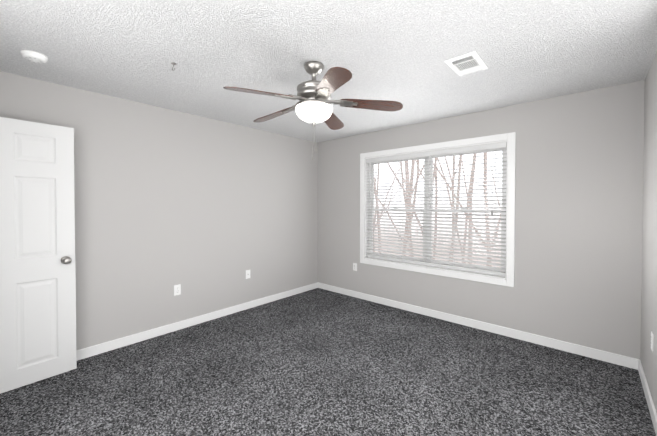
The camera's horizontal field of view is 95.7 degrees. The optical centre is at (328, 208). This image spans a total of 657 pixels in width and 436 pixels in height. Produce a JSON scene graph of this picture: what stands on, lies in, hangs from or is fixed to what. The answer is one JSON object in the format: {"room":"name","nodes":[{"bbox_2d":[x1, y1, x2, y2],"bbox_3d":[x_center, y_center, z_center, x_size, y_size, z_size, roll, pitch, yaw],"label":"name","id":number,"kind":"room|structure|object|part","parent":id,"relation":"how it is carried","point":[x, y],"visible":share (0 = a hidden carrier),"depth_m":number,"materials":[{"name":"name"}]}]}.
{"room":"empty bedroom","nodes":[
{"label":"empty bedroom","id":0,"kind":"room"},
{"bbox_2d":[0,71,317,349],"bbox_3d":[-1.564,0.129,3.556,0.150,2.440,4.300,1,1,42],"label":"wall","id":1,"kind":"structure","parent":0,"point":[205,213],"depth_m":3.25,"materials":[{"name":"grey paint"}]},
{"bbox_2d":[174,284,180,295],"bbox_3d":[-1.685,0.902,3.314,0.008,0.115,0.070,1,1,42],"label":"electrical outlet","id":2,"kind":"object","parent":1,"relation":"attached to","point":[177,289],"visible":1,"depth_m":3.31,"materials":[{"name":"white plastic"}]},
{"bbox_2d":[76,282,317,360],"bbox_3d":[-1.503,1.303,3.519,0.014,0.092,4.000,1,1,42],"label":"baseboard","id":3,"kind":"structure","parent":1,"relation":"attached to","point":[90,351],"depth_m":3.32,"materials":[{"name":"white paint"}]},
{"bbox_2d":[246,270,249,278],"bbox_3d":[-1.078,0.877,3.991,0.014,0.115,0.070,1,1,42],"label":"outlet plate","id":4,"kind":"object","parent":1,"relation":"attached to","point":[247,274],"visible":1,"depth_m":3.98,"materials":[{"name":"white plastic"}]},
{"bbox_2d":[0,288,655,435],"bbox_3d":[-0.099,1.418,2.273,4.070,0.100,4.300,1,1,42],"label":"floor","id":5,"kind":"structure","parent":0,"point":[318,362],"depth_m":2.31,"materials":[{"name":"carpet"}]},
{"bbox_2d":[0,0,656,142],"bbox_3d":[-0.099,-1.122,2.236,4.070,0.100,4.300,1,1,42],"label":"ceiling","id":6,"kind":"structure","parent":0,"point":[402,51],"depth_m":2.00,"materials":[{"name":"white paint"}]},
{"bbox_2d":[20,50,47,63],"bbox_3d":[-2.040,-1.049,2.062,0.140,0.040,0.140,1,1,42],"label":"smoke detector","id":7,"kind":"object","parent":6,"relation":"attached to","point":[33,56],"visible":1,"depth_m":2.03,"materials":[{"name":"white plastic"}]},
{"bbox_2d":[223,61,402,159],"bbox_3d":[-0.151,-0.719,2.240,1.238,0.705,1.262,1,1,42],"label":"ceiling fan","id":8,"kind":"object","parent":6,"relation":"hanging from","point":[314,106],"visible":1,"depth_m":2.15,"materials":[{"name":"brown wood"}]},
{"bbox_3d":[-0.108,-0.706,2.224,0.278,0.108,0.278,1,1,42],"label":"lamp shade","id":9,"kind":"part","parent":8,"relation":"part of","materials":[{"name":"white glass"}]},
{"bbox_2d":[445,51,487,75],"bbox_3d":[1.026,-1.066,2.200,0.208,0.016,0.330,1,1,42],"label":"ceiling vent","id":10,"kind":"object","parent":6,"relation":"in","point":[467,63],"visible":1,"depth_m":2.18,"materials":[{"name":"white plastic"}]},
{"bbox_2d":[318,80,644,358],"bbox_3d":[1.279,0.125,3.806,3.770,2.440,0.150,1,1,42],"label":"wall","id":11,"kind":"structure","parent":0,"point":[578,214],"depth_m":2.91,"materials":[{"name":"grey paint"}]},
{"bbox_2d":[353,263,356,270],"bbox_3d":[0.401,0.875,4.492,0.070,0.115,0.008,1,1,42],"label":"electrical outlet","id":12,"kind":"object","parent":11,"relation":"attached to","point":[354,266],"visible":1,"depth_m":4.49,"materials":[{"name":"white plastic"}]},
{"bbox_2d":[360,132,515,286],"bbox_3d":[1.257,0.000,3.808,1.970,1.620,0.163,1,1,42],"label":"window","id":13,"kind":"structure","parent":11,"relation":"in","point":[431,169],"depth_m":3.62,"materials":[{"name":"white plastic"}]},
{"bbox_2d":[366,142,506,274],"bbox_3d":[1.234,-0.014,3.782,1.798,1.423,0.075,1,1,42],"label":"window blinds","id":14,"kind":"object","parent":13,"relation":"attached to","point":[455,150],"visible":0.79,"depth_m":3.64,"materials":[{"name":"white plastic"}]},
{"bbox_3d":[1.299,-0.001,3.856,1.738,1.388,0.004,1,1,42],"label":"window glass","id":15,"kind":"part","parent":13,"relation":"part of","materials":[{"name":"clear glass"}]},
{"bbox_2d":[318,282,637,369],"bbox_3d":[1.225,1.300,3.762,3.770,0.092,0.014,1,1,42],"label":"baseboard","id":16,"kind":"structure","parent":11,"relation":"attached to","point":[613,358],"depth_m":3.18,"materials":[{"name":"white paint"}]},
{"bbox_2d":[640,52,656,412],"bbox_3d":[1.366,0.167,0.953,0.150,2.440,4.300,1,1,42],"label":"wall","id":17,"kind":"structure","parent":0,"point":[648,358],"depth_m":2.16,"materials":[{"name":"grey paint"}]},
{"bbox_2d":[638,359,656,435],"bbox_3d":[1.305,1.340,1.025,0.014,0.092,4.000,1,1,42],"label":"baseboard","id":18,"kind":"structure","parent":17,"relation":"attached to","point":[651,406],"depth_m":2.07,"materials":[{"name":"white paint"}]},
{"bbox_2d":[651,331,653,351],"bbox_3d":[2.204,0.901,2.025,0.008,0.115,0.070,1,1,42],"label":"electrical outlet","id":19,"kind":"object","parent":17,"relation":"attached to","point":[652,335],"visible":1,"depth_m":2.01,"materials":[{"name":"white plastic"}]},
{"bbox_3d":[-1.477,0.171,0.704,3.770,2.440,0.150,1,1,42],"label":"wall","id":20,"kind":"structure","parent":0,"visible":0},
{"bbox_2d":[0,117,76,393],"bbox_3d":[-2.402,0.342,2.206,0.035,2.030,0.800,1,1,39],"label":"door","id":21,"kind":"structure","parent":20,"relation":"in","point":[37,287],"depth_m":2.32,"materials":[{"name":"white paint"}]},
{"bbox_2d":[61,256,71,263],"bbox_3d":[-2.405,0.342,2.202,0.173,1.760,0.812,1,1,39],"label":"door knob","id":22,"kind":"object","parent":21,"relation":"attached to","point":[66,259],"depth_m":2.43,"materials":[{"name":"silver metal"}]},
{"label":"outside","id":23,"kind":"structure","parent":0,"visible":0},
{"bbox_2d":[373,151,501,267],"bbox_3d":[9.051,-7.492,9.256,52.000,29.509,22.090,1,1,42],"label":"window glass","id":24,"kind":"object","parent":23,"point":[456,174],"depth_m":17.32,"materials":[{"name":"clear glass"}]}
]}

